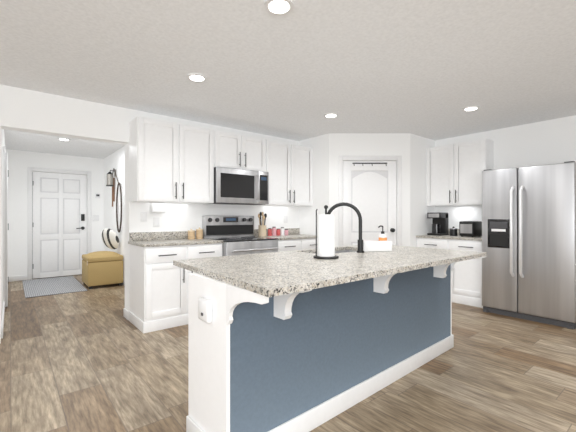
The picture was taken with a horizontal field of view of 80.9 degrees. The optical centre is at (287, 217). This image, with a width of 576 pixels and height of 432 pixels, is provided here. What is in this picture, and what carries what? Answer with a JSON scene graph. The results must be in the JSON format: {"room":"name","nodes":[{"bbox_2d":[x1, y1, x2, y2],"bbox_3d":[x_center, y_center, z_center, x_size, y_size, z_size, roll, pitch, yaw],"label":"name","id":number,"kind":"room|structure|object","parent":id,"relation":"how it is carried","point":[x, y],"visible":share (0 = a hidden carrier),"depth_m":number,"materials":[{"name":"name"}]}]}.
{"room":"kitchen","nodes":[
{"label":"kitchen","id":0,"kind":"room"},
{"bbox_2d":[1,129,4,323],"bbox_3d":[-4.117,-0.035,4.784,0.150,2.450,3.920,0,0,-39],"label":"wall","id":1,"kind":"structure","parent":0,"point":[2,130],"depth_m":3.89,"materials":[{"name":"paint"}]},
{"bbox_2d":[3,146,5,301],"bbox_3d":[-3.982,0.130,4.753,0.018,2.120,0.940,0,0,-39],"label":"door frame","id":2,"kind":"structure","parent":1,"relation":"attached to","point":[4,150],"depth_m":4.39,"materials":[{"name":"white wood"}]},
{"bbox_2d":[5,153,8,306],"bbox_3d":[-3.970,0.162,4.762,0.047,2.033,0.794,0,0,-39],"label":"door","id":3,"kind":"structure","parent":1,"relation":"in","point":[6,154],"depth_m":4.46,"materials":[{"name":"white wood"}]},
{"bbox_2d":[5,149,103,278],"bbox_3d":[-4.630,-0.035,6.802,1.620,2.450,0.150,0,0,-39],"label":"wall","id":4,"kind":"structure","parent":0,"point":[18,161],"depth_m":6.42,"materials":[{"name":"paint"}]},
{"bbox_2d":[27,167,90,279],"bbox_3d":[-4.543,0.113,6.765,1.065,2.154,0.018,0,0,-39],"label":"door frame","id":5,"kind":"structure","parent":4,"relation":"attached to","point":[29,169],"depth_m":6.46,"materials":[{"name":"white wood"}]},
{"bbox_2d":[33,172,86,278],"bbox_3d":[-4.549,0.147,6.772,0.903,2.061,0.103,0,0,-39],"label":"front door","id":6,"kind":"structure","parent":4,"relation":"in","point":[59,200],"depth_m":6.77,"materials":[{"name":"white metal"}]},
{"bbox_2d":[93,215,98,220],"bbox_3d":[-4.069,0.013,7.160,0.120,0.125,0.008,0,0,-39],"label":"light switch","id":7,"kind":"object","parent":4,"relation":"attached to","point":[95,217],"visible":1,"depth_m":7.16,"materials":[{"name":"white plastic"}]},
{"bbox_2d":[104,146,124,279],"bbox_3d":[-2.765,-0.035,5.927,0.150,2.450,3.870,0,0,-39],"label":"wall","id":8,"kind":"structure","parent":0,"point":[116,160],"depth_m":6.39,"materials":[{"name":"paint"}]},
{"bbox_2d":[106,168,121,231],"bbox_3d":[-3.230,-0.332,6.241,0.165,1.212,0.794,0,0,-39],"label":"decor","id":9,"kind":"object","parent":8,"relation":"attached to","point":[110,180],"visible":1,"depth_m":6.26,"materials":[{"name":"metal"}]},
{"bbox_2d":[0,84,298,332],"bbox_3d":[-2.273,-0.035,3.697,9.880,2.450,0.200,0,0,-39],"label":"wall","id":10,"kind":"structure","parent":0,"point":[24,110],"depth_m":3.84,"materials":[{"name":"paint"}]},
{"bbox_2d":[0,275,127,342],"bbox_3d":[0.564,1.140,3.737,12.739,0.100,6.746,0,0,2],"label":"baseboard","id":11,"kind":"structure","parent":10,"relation":"attached to","point":[20,277],"depth_m":4.18,"materials":[{"name":"white wood"}]},
{"bbox_2d":[140,212,146,221],"bbox_3d":[-1.719,-0.006,4.018,0.068,0.107,0.008,0,0,-39],"label":"outlet plates","id":12,"kind":"object","parent":10,"relation":"attached to","point":[143,216],"depth_m":4.02,"materials":[{"name":"white plastic"}]},
{"bbox_2d":[153,217,158,226],"bbox_3d":[-1.606,0.055,4.110,0.060,0.110,0.008,0,0,-39],"label":"outlet plates","id":13,"kind":"object","parent":10,"relation":"attached to","point":[155,219],"depth_m":4.11,"materials":[{"name":"white plastic"}]},
{"bbox_2d":[149,202,165,212],"bbox_3d":[-1.571,-0.119,4.071,0.160,0.118,0.111,0,0,-39],"label":"soap dispenser","id":14,"kind":"object","parent":10,"relation":"attached to","point":[154,207],"visible":0.98,"depth_m":4.03,"materials":[{"name":"white plastic"}]},
{"bbox_2d":[129,116,213,203],"bbox_3d":[-1.371,-0.640,4.064,0.910,0.920,0.376,0,0,-39],"label":"upper cabinet","id":15,"kind":"object","parent":10,"relation":"attached to","point":[169,162],"visible":1,"depth_m":3.90,"materials":[{"name":"white wood"}]},
{"bbox_2d":[214,130,265,171],"bbox_3d":[-0.709,-0.868,4.607,0.794,0.465,0.376,0,0,-39],"label":"upper cabinet","id":16,"kind":"object","parent":10,"relation":"attached to","point":[231,150],"visible":0.88,"depth_m":4.46,"materials":[{"name":"white wood"}]},
{"bbox_2d":[209,167,268,204],"bbox_3d":[-0.687,-0.406,4.579,0.794,0.449,0.447,0,0,-39],"label":"microwave","id":17,"kind":"object","parent":16,"relation":"attached to","point":[232,186],"visible":0.98,"depth_m":4.41,"materials":[{"name":"silver metal"}]},
{"bbox_2d":[259,140,312,206],"bbox_3d":[-0.050,-0.640,5.148,0.904,0.920,0.376,0,0,-39],"label":"upper cabinet","id":18,"kind":"object","parent":10,"relation":"attached to","point":[289,167],"visible":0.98,"depth_m":5.01,"materials":[{"name":"white wood"}]},
{"bbox_2d":[0,0,575,158],"bbox_3d":[-0.788,-1.310,1.889,9.880,0.100,12.620,0,0,-39],"label":"ceiling","id":19,"kind":"structure","parent":0,"point":[383,66],"depth_m":2.71,"materials":[{"name":"white paint"}]},
{"bbox_2d":[57,138,69,140],"bbox_3d":[-3.595,-1.253,5.425,0.176,0.013,0.176,0,0,-39],"label":"recessed light","id":20,"kind":"object","parent":19,"relation":"in","point":[62,139],"visible":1,"depth_m":5.40,"materials":[{"name":"white plastic"}]},
{"bbox_2d":[187,73,206,81],"bbox_3d":[-0.816,-1.253,3.031,0.176,0.013,0.176,0,0,-39],"label":"recessed light","id":21,"kind":"object","parent":19,"relation":"in","point":[195,77],"visible":1,"depth_m":3.01,"materials":[{"name":"white plastic"}]},
{"bbox_2d":[264,0,293,15],"bbox_3d":[-0.053,-1.253,2.004,0.176,0.013,0.176,0,0,-39],"label":"recessed light","id":22,"kind":"object","parent":19,"relation":"in","point":[274,7],"visible":1,"depth_m":2.01,"materials":[{"name":"white plastic"}]},
{"bbox_2d":[324,113,337,117],"bbox_3d":[0.529,-1.253,4.155,0.176,0.013,0.176,0,0,-39],"label":"recessed light","id":23,"kind":"object","parent":19,"relation":"in","point":[328,115],"visible":1,"depth_m":4.13,"materials":[{"name":"white plastic"}]},
{"bbox_2d":[462,106,479,110],"bbox_3d":[2.106,-1.253,3.889,0.176,0.013,0.176,0,0,-39],"label":"recessed light","id":24,"kind":"object","parent":19,"relation":"in","point":[468,108],"visible":1,"depth_m":3.87,"materials":[{"name":"white plastic"}]},
{"bbox_2d":[0,274,575,431],"bbox_3d":[-0.788,1.240,1.889,9.880,0.100,12.620,0,0,-39],"label":"floor","id":25,"kind":"structure","parent":0,"point":[70,362],"depth_m":2.50,"materials":[{"name":"brown wood"}]},
{"bbox_2d":[22,276,87,297],"bbox_3d":[-4.114,1.184,5.906,0.800,0.012,1.750,0,0,-39],"label":"entry rug","id":26,"kind":"object","parent":25,"relation":"on","point":[67,284],"visible":1,"depth_m":5.77,"materials":[{"name":"grey fabric"}]},
{"bbox_2d":[82,251,122,288],"bbox_3d":[-3.292,0.893,5.986,0.556,0.593,0.638,0,0,-39],"label":"ottoman","id":27,"kind":"object","parent":25,"relation":"on","point":[98,267],"visible":1,"depth_m":5.76,"materials":[{"name":"yellow leather"}]},
{"bbox_2d":[101,228,118,248],"bbox_3d":[-3.231,0.390,6.146,0.430,0.388,0.176,0,0,23],"label":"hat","id":28,"kind":"object","parent":27,"relation":"on","point":[110,238],"visible":1,"depth_m":6.07,"materials":[{"name":"white fabric"}]},
{"bbox_2d":[128,231,222,333],"bbox_3d":[-1.302,0.682,3.958,0.913,1.015,0.626,0,0,-39],"label":"base cabinet","id":29,"kind":"object","parent":25,"relation":"on","point":[158,288],"visible":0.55,"depth_m":3.65,"materials":[{"name":"white wood"}]},
{"bbox_2d":[188,227,202,238],"bbox_3d":[-1.175,0.201,4.289,0.198,0.147,0.088,0,0,-39],"label":"canisters","id":30,"kind":"object","parent":29,"relation":"on","point":[199,232],"visible":0.97,"depth_m":4.28,"materials":[{"name":"brown wood"}]},
{"bbox_2d":[202,216,277,255],"bbox_3d":[-0.615,0.583,4.459,0.776,1.215,0.723,0,0,-39],"label":"stove","id":31,"kind":"object","parent":25,"relation":"on","point":[236,233],"visible":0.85,"depth_m":4.46,"materials":[{"name":"silver metal"}]},
{"bbox_2d":[254,228,315,251],"bbox_3d":[0.018,0.682,5.042,0.934,1.015,0.626,0,0,-39],"label":"base cabinet","id":32,"kind":"object","parent":25,"relation":"on","point":[294,240],"visible":0.17,"depth_m":4.87,"materials":[{"name":"white wood"}]},
{"bbox_2d":[258,212,266,235],"bbox_3d":[-0.373,0.095,4.948,0.135,0.358,0.116,0,0,-39],"label":"utensil crock","id":33,"kind":"object","parent":32,"relation":"on","point":[262,227],"visible":1,"depth_m":4.90,"materials":[{"name":"beige ceramic"}]},
{"bbox_2d":[268,227,287,235],"bbox_3d":[-0.148,0.206,5.159,0.380,0.135,0.060,0,0,-39],"label":"spice jars","id":34,"kind":"object","parent":32,"relation":"on","point":[271,232],"visible":0.92,"depth_m":5.13,"materials":[{"name":"red glass"}]},
{"bbox_2d":[173,245,486,431],"bbox_3d":[0.472,0.733,2.471,2.422,0.915,1.140,0,0,-39],"label":"kitchen island","id":35,"kind":"object","parent":25,"relation":"on","point":[282,341],"visible":0.92,"depth_m":1.88,"materials":[{"name":"white wood"}]},
{"bbox_2d":[313,205,338,258],"bbox_3d":[0.258,0.095,2.295,0.170,0.359,0.170,0,0,-39],"label":"paper towel holder","id":36,"kind":"object","parent":35,"relation":"on","point":[325,223],"visible":1,"depth_m":2.24,"materials":[{"name":"white paper"}]},
{"bbox_2d":[327,202,363,252],"bbox_3d":[0.446,0.077,2.669,0.302,0.394,0.100,0,0,0],"label":"faucet","id":37,"kind":"object","parent":35,"relation":"on","point":[360,241],"visible":0.83,"depth_m":2.64,"materials":[{"name":"black metal"}]},
{"bbox_2d":[363,240,391,251],"bbox_3d":[0.713,0.232,2.779,0.250,0.085,0.110,0,0,-14],"label":"sponge caddy","id":38,"kind":"object","parent":35,"relation":"on","point":[368,245],"visible":0.76,"depth_m":2.72,"materials":[{"name":"white ceramic"}]},
{"bbox_2d":[378,225,386,240],"bbox_3d":[0.776,0.164,2.796,0.083,0.201,0.066,0,0,-5],"label":"soap dispenser","id":39,"kind":"object","parent":38,"relation":"on","point":[382,237],"visible":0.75,"depth_m":2.77,"materials":[{"name":"white plastic"}]},
{"bbox_2d":[416,229,482,307],"bbox_3d":[2.483,0.682,4.957,0.626,1.015,0.987,0,0,-39],"label":"base cabinet","id":40,"kind":"object","parent":25,"relation":"on","point":[467,274],"depth_m":4.63,"materials":[{"name":"white wood"}]},
{"bbox_2d":[427,212,447,235],"bbox_3d":[2.330,0.099,5.257,0.262,0.350,0.210,0,0,-39],"label":"coffee maker","id":41,"kind":"object","parent":40,"relation":"on","point":[439,219],"visible":0.99,"depth_m":5.20,"materials":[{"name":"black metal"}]},
{"bbox_2d":[450,226,456,235],"bbox_3d":[2.470,0.204,5.041,0.104,0.140,0.104,0,0,-39],"label":"jar","id":42,"kind":"object","parent":40,"relation":"on","point":[453,231],"visible":0.99,"depth_m":5.00,"materials":[{"name":"black metal"}]},
{"bbox_2d":[459,221,481,236],"bbox_3d":[2.638,0.163,4.882,0.302,0.222,0.200,0,0,-39],"label":"toaster","id":43,"kind":"object","parent":40,"relation":"on","point":[466,228],"visible":1,"depth_m":4.79,"materials":[{"name":"black metal"}]},
{"bbox_2d":[482,161,575,329],"bbox_3d":[3.003,0.294,4.139,0.824,1.792,0.925,0,0,-39],"label":"fridge","id":44,"kind":"object","parent":25,"relation":"on","point":[529,212],"visible":1,"depth_m":3.88,"materials":[{"name":"silver metal"}]},
{"bbox_2d":[299,133,434,246],"bbox_3d":[1.294,-0.035,5.345,2.231,2.450,0.590,0,0,1],"label":"wall","id":45,"kind":"structure","parent":0,"point":[327,148],"depth_m":5.08,"materials":[{"name":"paint"}]},
{"bbox_2d":[343,161,395,245],"bbox_3d":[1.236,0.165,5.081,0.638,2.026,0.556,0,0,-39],"label":"pantry door","id":46,"kind":"structure","parent":45,"relation":"in","point":[370,186],"depth_m":5.07,"materials":[{"name":"white wood"}]},
{"bbox_2d":[338,156,401,246],"bbox_3d":[1.228,0.133,5.052,0.948,2.114,0.018,0,0,0],"label":"door frame","id":47,"kind":"structure","parent":45,"relation":"in","point":[340,158],"depth_m":5.04,"materials":[{"name":"white wood"}]},
{"bbox_2d":[435,115,575,228],"bbox_3d":[4.215,-0.035,3.462,0.150,2.450,8.400,0,0,-39],"label":"wall","id":48,"kind":"structure","parent":0,"point":[553,141],"depth_m":4.57,"materials":[{"name":"paint"}]},
{"bbox_2d":[426,138,493,206],"bbox_3d":[2.557,-0.640,5.095,0.336,0.920,0.868,0,0,-39],"label":"upper cabinet","id":49,"kind":"object","parent":48,"relation":"attached to","point":[453,171],"visible":0.96,"depth_m":4.97,"materials":[{"name":"white wood"}]}
]}

